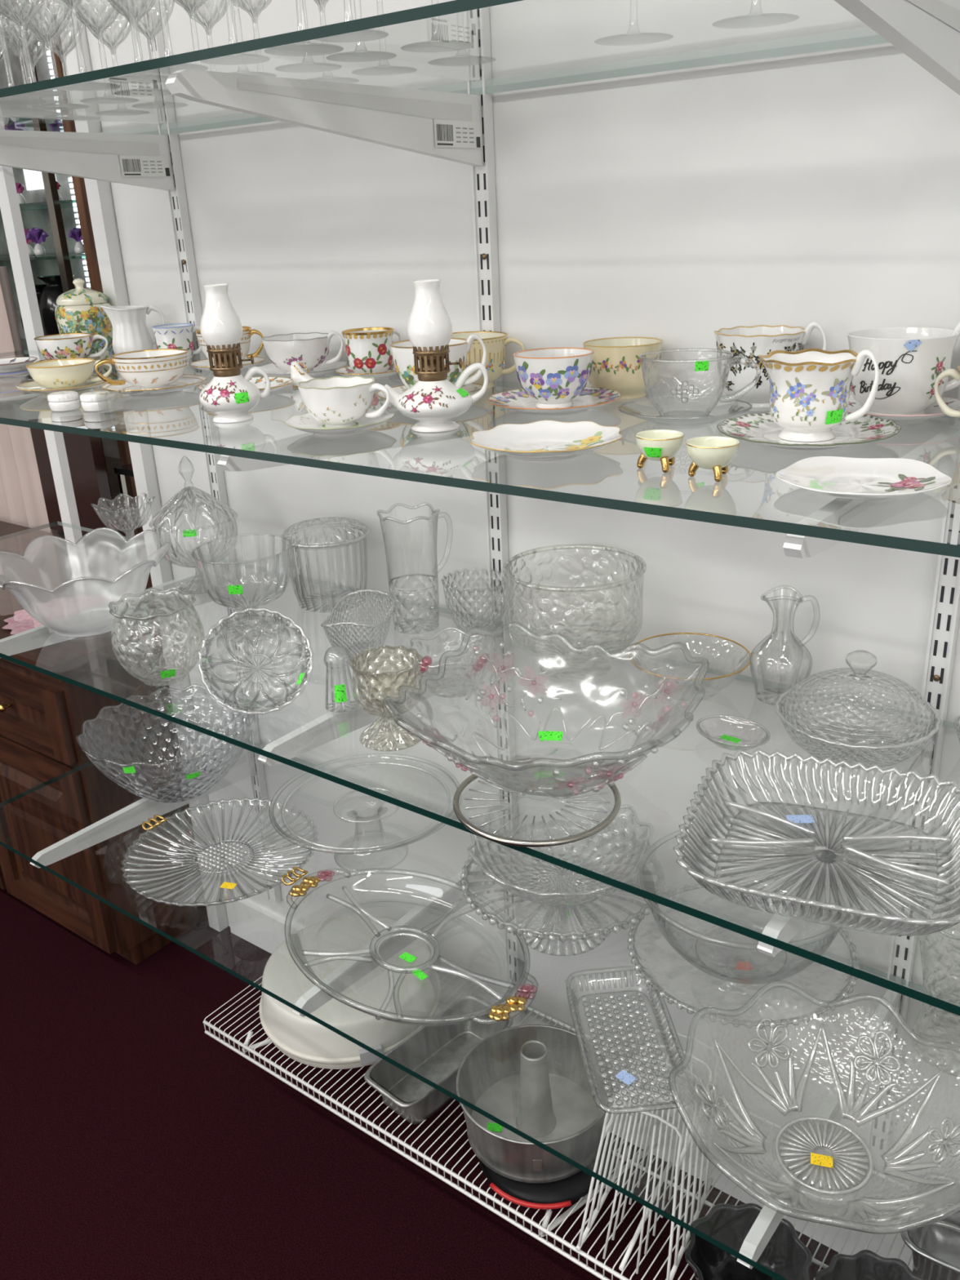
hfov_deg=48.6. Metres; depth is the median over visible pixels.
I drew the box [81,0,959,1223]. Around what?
wall
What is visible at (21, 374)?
plate
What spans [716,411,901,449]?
saucer
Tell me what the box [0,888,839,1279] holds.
floor
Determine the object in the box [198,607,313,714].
dish
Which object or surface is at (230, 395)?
oil lamp
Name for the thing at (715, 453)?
salt cellar
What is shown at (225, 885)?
round platter
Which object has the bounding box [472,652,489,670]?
flower
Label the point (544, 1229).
wire shelf
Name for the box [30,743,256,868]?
shelf bracket
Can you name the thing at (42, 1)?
wine glass
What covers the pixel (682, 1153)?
plate rack
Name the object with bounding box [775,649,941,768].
butter dish
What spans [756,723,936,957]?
shelf bracket
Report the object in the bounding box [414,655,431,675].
flower
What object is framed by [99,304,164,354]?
creamer
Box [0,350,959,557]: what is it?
glass shelf
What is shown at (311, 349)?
teacup
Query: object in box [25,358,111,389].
teacup
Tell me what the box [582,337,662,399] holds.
teacup
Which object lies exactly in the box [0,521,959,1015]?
glass shelf
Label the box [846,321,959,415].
teacup
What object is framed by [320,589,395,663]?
creamer
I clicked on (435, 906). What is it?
shelf bracket
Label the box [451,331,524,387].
teacup
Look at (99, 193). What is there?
trim
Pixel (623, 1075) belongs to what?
tray
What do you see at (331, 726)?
shelf bracket
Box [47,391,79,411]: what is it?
jar
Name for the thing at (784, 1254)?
pan
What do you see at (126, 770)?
salad bowl
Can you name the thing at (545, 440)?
scalloped dish
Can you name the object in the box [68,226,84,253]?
flower ornament
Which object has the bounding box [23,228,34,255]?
flower ornament
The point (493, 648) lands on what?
dish
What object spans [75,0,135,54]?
wine glass
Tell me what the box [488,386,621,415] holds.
saucer
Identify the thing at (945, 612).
upright
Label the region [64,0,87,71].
wine glass
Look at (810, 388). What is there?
teacup
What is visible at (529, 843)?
pedestal base
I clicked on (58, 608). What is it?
doily
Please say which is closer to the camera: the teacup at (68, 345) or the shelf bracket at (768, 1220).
the shelf bracket at (768, 1220)
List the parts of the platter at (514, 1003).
handle, handle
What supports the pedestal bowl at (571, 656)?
on the glass shelf at (895, 987)
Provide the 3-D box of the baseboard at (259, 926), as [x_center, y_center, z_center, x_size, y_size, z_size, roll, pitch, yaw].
[0.742,0.909,1.409,3.240,0.100,0.012,14,27,35]
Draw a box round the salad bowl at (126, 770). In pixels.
[75,685,257,803]
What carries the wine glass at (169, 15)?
on the glass shelf at (456, 46)
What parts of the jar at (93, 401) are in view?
lid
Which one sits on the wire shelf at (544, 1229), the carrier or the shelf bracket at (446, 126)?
the carrier
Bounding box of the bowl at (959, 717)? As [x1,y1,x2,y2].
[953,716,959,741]
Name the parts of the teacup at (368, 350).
handle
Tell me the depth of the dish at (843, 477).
0.83 m
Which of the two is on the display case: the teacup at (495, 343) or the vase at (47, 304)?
the vase at (47, 304)
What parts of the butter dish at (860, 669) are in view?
lid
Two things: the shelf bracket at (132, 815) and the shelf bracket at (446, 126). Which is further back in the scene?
the shelf bracket at (132, 815)
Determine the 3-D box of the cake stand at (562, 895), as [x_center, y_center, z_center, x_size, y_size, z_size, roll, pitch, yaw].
[0.114,0.358,1.467,0.277,0.091,0.278,0,22,7]
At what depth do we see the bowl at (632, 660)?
1.29 m
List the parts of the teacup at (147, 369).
handle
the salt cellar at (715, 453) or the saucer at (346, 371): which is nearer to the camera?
the salt cellar at (715, 453)
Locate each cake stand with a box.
[269,753,462,868]
[460,819,665,955]
[627,880,859,1029]
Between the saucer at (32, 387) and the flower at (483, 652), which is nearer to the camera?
the flower at (483, 652)
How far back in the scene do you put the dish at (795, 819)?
0.95 m
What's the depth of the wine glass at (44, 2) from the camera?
1.48 m
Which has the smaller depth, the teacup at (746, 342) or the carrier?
the teacup at (746, 342)
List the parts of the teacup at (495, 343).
handle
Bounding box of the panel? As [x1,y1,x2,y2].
[30,427,119,548]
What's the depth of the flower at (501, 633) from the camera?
1.21 m
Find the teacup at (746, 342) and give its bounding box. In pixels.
[714,321,826,408]
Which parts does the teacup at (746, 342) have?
handle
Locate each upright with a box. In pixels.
[140,0,281,902]
[467,86,524,1022]
[862,385,959,1196]
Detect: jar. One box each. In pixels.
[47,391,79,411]
[54,278,114,359]
[80,391,112,412]
[280,516,369,612]
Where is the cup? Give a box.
[639,348,760,415]
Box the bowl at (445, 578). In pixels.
[441,568,510,635]
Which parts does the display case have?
lit panel, door rail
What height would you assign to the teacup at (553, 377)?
0.059 m
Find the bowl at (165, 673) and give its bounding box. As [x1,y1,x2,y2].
[108,586,204,686]
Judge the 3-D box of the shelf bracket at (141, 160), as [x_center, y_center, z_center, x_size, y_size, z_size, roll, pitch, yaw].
[-0.632,-0.678,1.508,0.014,0.080,0.468,14,27,35]
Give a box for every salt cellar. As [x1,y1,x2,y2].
[635,429,684,472]
[685,435,739,482]
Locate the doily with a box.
[1,594,120,634]
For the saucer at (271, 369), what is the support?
on the glass shelf at (18, 407)
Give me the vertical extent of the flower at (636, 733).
0.078 m
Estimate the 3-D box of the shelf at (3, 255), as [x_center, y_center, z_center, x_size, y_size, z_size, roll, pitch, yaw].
[-1.460,-1.235,3.423,1.170,0.008,0.340,14,27,35]
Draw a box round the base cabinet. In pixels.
[0,520,208,964]
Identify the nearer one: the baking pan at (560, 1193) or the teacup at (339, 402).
the teacup at (339, 402)
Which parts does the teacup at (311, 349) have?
handle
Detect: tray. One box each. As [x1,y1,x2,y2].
[259,968,440,1069]
[565,965,694,1114]
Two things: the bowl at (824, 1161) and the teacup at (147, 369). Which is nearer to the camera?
the bowl at (824, 1161)
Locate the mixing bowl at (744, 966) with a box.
[636,822,857,984]
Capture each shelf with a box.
[0,0,888,134]
[0,199,76,213]
[0,252,85,260]
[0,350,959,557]
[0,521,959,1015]
[0,718,959,1279]
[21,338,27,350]
[203,961,912,1279]
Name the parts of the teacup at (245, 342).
handle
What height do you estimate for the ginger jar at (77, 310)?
0.137 m
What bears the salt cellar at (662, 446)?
on the glass shelf at (18, 407)
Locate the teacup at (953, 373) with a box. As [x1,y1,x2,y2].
[933,365,959,417]
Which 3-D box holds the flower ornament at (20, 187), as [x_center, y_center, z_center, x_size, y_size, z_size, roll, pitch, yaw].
[-1.409,-1.360,3.241,0.042,0.065,0.040,14,27,35]
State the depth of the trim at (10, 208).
2.12 m
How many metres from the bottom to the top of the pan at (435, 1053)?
0.061 m
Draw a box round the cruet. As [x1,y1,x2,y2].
[749,585,819,706]
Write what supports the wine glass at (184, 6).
on the glass shelf at (456, 46)
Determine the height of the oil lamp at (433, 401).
0.150 m
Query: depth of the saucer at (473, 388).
1.31 m
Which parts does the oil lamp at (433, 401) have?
burner, wick knob, handle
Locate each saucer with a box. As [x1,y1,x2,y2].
[15,375,111,396]
[35,355,100,362]
[101,374,206,396]
[189,356,266,373]
[198,376,293,394]
[256,359,347,377]
[284,408,395,436]
[334,363,396,381]
[376,382,488,399]
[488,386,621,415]
[617,395,752,426]
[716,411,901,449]
[847,394,959,423]
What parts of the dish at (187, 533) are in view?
lid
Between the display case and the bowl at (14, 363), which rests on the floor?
the display case
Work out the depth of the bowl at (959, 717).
1.14 m
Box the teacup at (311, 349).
[262,330,344,373]
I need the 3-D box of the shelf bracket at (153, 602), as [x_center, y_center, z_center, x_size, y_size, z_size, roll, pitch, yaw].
[-0.602,-0.035,1.767,0.014,0.062,0.468,14,27,35]
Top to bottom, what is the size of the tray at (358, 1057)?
0.027 m
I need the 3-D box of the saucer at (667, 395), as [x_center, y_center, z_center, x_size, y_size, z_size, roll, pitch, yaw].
[0.214,-0.238,1.111,0.138,0.015,0.138,14,27,35]
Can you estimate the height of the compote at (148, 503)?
0.123 m
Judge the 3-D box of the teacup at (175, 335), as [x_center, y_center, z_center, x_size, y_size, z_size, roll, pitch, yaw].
[-0.501,-0.487,1.754,0.066,0.063,0.071,17,29,40]
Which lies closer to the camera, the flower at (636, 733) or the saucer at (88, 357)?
the flower at (636, 733)
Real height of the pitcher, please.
0.176 m
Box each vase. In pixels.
[21,284,46,333]
[36,275,74,335]
[906,862,959,1077]
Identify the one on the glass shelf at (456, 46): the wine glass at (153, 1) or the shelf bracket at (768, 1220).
the wine glass at (153, 1)
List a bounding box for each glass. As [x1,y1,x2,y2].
[0,0,17,26]
[0,0,43,73]
[0,0,44,79]
[0,0,52,76]
[0,8,7,59]
[12,0,73,68]
[24,0,84,75]
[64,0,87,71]
[66,0,123,47]
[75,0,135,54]
[107,0,155,31]
[115,0,174,44]
[173,0,207,39]
[178,0,231,35]
[234,0,271,23]
[314,0,326,25]
[348,644,424,751]
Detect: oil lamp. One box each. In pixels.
[199,283,270,422]
[382,279,488,432]
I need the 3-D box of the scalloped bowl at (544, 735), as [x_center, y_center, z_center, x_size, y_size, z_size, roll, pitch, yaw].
[0.073,0.088,1.103,0.300,0.107,0.300,8,24,24]
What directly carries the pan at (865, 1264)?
on the wire shelf at (544, 1229)
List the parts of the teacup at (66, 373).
handle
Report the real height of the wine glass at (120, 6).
0.160 m
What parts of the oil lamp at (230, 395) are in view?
burner, wick knob, handle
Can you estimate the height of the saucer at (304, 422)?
0.015 m
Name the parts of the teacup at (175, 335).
handle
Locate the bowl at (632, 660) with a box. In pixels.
[628,632,751,701]
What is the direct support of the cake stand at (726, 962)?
on the glass shelf at (635, 1197)
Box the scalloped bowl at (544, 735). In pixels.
[382,621,708,799]
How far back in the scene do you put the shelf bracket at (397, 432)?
1.25 m
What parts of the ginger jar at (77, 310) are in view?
lid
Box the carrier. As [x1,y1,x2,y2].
[259,915,440,1069]
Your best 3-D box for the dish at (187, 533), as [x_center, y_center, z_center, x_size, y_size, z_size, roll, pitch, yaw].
[-0.469,-0.194,1.745,0.143,0.220,0.143,-8,23,-14]
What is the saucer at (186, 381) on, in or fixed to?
on the glass shelf at (18, 407)
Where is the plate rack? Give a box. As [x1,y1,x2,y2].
[575,1029,719,1279]
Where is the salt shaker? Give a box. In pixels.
[324,645,356,712]
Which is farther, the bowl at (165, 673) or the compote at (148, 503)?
the compote at (148, 503)
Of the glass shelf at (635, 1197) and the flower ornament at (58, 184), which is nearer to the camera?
the glass shelf at (635, 1197)
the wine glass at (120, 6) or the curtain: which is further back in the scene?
the curtain
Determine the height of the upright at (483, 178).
2.200 m
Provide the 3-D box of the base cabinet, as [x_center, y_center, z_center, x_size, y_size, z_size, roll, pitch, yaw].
[-1.100,0.181,2.608,1.240,0.721,0.539,14,27,35]
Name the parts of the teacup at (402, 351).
handle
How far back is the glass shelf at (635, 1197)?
1.42 m
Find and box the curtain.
[0,266,51,533]
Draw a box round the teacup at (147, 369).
[94,348,188,390]
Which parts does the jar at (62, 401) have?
lid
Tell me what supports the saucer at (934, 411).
on the glass shelf at (18, 407)
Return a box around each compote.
[93,493,154,572]
[191,533,291,642]
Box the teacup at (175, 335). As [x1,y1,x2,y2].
[151,323,201,364]
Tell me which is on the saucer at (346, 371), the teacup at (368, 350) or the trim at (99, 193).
the teacup at (368, 350)
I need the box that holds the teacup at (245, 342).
[195,325,263,364]
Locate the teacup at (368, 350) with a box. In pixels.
[342,327,401,373]
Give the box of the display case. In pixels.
[0,0,146,555]
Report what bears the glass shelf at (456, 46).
attached to the wall
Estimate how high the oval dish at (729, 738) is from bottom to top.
0.017 m
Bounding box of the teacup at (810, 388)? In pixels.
[758,347,879,441]
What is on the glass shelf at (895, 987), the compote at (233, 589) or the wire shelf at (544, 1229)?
the compote at (233, 589)
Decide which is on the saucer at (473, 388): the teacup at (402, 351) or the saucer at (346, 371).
the teacup at (402, 351)
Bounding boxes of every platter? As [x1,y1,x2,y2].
[120,797,318,906]
[284,868,538,1026]
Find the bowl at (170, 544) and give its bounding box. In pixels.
[0,527,171,637]
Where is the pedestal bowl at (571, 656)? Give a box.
[502,544,646,679]
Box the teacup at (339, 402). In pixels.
[297,375,390,428]
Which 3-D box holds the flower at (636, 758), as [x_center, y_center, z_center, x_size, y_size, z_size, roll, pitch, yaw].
[0.118,0.124,0.995,0.114,0.079,0.081,-12,24,-22]
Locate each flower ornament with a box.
[15,182,26,204]
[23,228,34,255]
[26,227,48,255]
[56,182,62,200]
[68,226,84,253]
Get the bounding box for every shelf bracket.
[0,129,175,191]
[0,562,231,656]
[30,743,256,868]
[164,69,483,166]
[217,405,493,471]
[257,625,502,765]
[292,843,511,1017]
[737,981,902,1269]
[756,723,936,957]
[782,420,959,558]
[834,0,959,95]
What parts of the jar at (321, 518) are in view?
lid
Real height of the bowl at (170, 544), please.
0.117 m
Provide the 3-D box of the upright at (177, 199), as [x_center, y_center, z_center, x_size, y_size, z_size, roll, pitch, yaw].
[-0.475,-0.482,1.795,0.026,2.200,0.016,14,27,35]
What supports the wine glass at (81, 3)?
on the glass shelf at (456, 46)
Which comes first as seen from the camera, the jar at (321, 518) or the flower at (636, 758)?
the flower at (636, 758)
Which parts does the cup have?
handle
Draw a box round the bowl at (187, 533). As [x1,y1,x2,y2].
[152,509,237,594]
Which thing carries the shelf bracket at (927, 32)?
attached to the upright at (945, 612)
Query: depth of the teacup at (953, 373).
0.99 m
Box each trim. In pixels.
[0,165,92,592]
[53,0,229,932]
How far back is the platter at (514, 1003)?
1.39 m
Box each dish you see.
[149,461,238,594]
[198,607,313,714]
[406,630,496,697]
[469,419,622,461]
[672,748,959,936]
[697,714,769,751]
[775,456,952,500]
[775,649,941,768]
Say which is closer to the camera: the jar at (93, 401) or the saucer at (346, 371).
the jar at (93, 401)
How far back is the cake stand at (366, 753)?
1.64 m
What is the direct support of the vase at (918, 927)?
on the glass shelf at (635, 1197)
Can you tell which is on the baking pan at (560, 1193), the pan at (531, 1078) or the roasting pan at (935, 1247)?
the pan at (531, 1078)
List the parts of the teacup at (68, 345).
handle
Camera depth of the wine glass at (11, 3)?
1.21 m
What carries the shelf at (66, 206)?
attached to the display case
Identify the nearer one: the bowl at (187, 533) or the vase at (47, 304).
the bowl at (187, 533)
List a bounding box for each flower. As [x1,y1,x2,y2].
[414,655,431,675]
[465,632,554,728]
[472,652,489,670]
[545,751,657,795]
[605,664,700,745]
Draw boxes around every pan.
[364,994,513,1124]
[456,1024,613,1183]
[478,1135,612,1209]
[684,1203,812,1279]
[814,1249,926,1279]
[900,1172,959,1279]
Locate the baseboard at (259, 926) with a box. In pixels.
[225,892,913,1271]
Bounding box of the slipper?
[290,360,314,386]
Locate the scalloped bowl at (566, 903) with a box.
[466,789,657,906]
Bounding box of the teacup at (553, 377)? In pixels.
[512,347,594,408]
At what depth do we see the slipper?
1.45 m
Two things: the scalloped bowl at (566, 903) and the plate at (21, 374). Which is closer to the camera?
the scalloped bowl at (566, 903)
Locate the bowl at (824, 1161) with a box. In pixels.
[668,980,959,1234]
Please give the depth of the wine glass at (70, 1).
1.27 m
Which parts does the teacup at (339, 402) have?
handle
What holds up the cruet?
on the glass shelf at (895, 987)
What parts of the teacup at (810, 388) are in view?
handle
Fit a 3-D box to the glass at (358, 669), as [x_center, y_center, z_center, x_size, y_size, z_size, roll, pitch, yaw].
[-0.105,0.066,1.217,0.082,0.099,0.082,-5,22,-5]
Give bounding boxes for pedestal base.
[452,757,621,847]
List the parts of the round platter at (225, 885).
handle, handle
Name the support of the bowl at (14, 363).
on the plate at (21, 374)
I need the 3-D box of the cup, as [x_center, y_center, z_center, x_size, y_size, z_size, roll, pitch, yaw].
[0.218,-0.265,1.103,0.107,0.064,0.095,-11,23,-20]
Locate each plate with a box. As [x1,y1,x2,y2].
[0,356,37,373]
[0,366,30,381]
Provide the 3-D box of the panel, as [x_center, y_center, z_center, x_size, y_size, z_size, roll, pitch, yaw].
[-1.024,-0.098,2.839,0.260,1.060,0.030,14,27,35]
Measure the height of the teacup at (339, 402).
0.049 m
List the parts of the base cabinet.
door, knob, drawer, door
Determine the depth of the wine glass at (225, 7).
1.26 m
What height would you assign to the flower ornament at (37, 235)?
0.081 m
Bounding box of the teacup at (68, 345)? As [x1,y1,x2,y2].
[33,333,107,359]
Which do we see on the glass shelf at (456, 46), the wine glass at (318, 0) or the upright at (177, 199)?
the wine glass at (318, 0)
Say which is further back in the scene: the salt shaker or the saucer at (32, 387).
the saucer at (32, 387)
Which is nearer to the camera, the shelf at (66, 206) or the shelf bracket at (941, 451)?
the shelf bracket at (941, 451)
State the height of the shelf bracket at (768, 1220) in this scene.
0.062 m
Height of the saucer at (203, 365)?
0.015 m
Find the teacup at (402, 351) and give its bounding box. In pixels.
[389,333,486,388]
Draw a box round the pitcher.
[377,502,449,633]
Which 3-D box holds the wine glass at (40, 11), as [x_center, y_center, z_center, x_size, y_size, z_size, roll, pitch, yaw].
[-0.579,-0.749,1.333,0.070,0.160,0.070,14,27,35]
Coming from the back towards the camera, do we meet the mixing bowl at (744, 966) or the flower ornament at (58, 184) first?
the flower ornament at (58, 184)
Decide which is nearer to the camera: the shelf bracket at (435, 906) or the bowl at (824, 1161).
the bowl at (824, 1161)
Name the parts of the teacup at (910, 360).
handle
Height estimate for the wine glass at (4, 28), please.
0.170 m
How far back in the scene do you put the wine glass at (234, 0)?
1.20 m
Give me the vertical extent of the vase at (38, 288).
0.201 m
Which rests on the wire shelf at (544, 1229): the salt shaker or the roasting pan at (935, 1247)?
the roasting pan at (935, 1247)

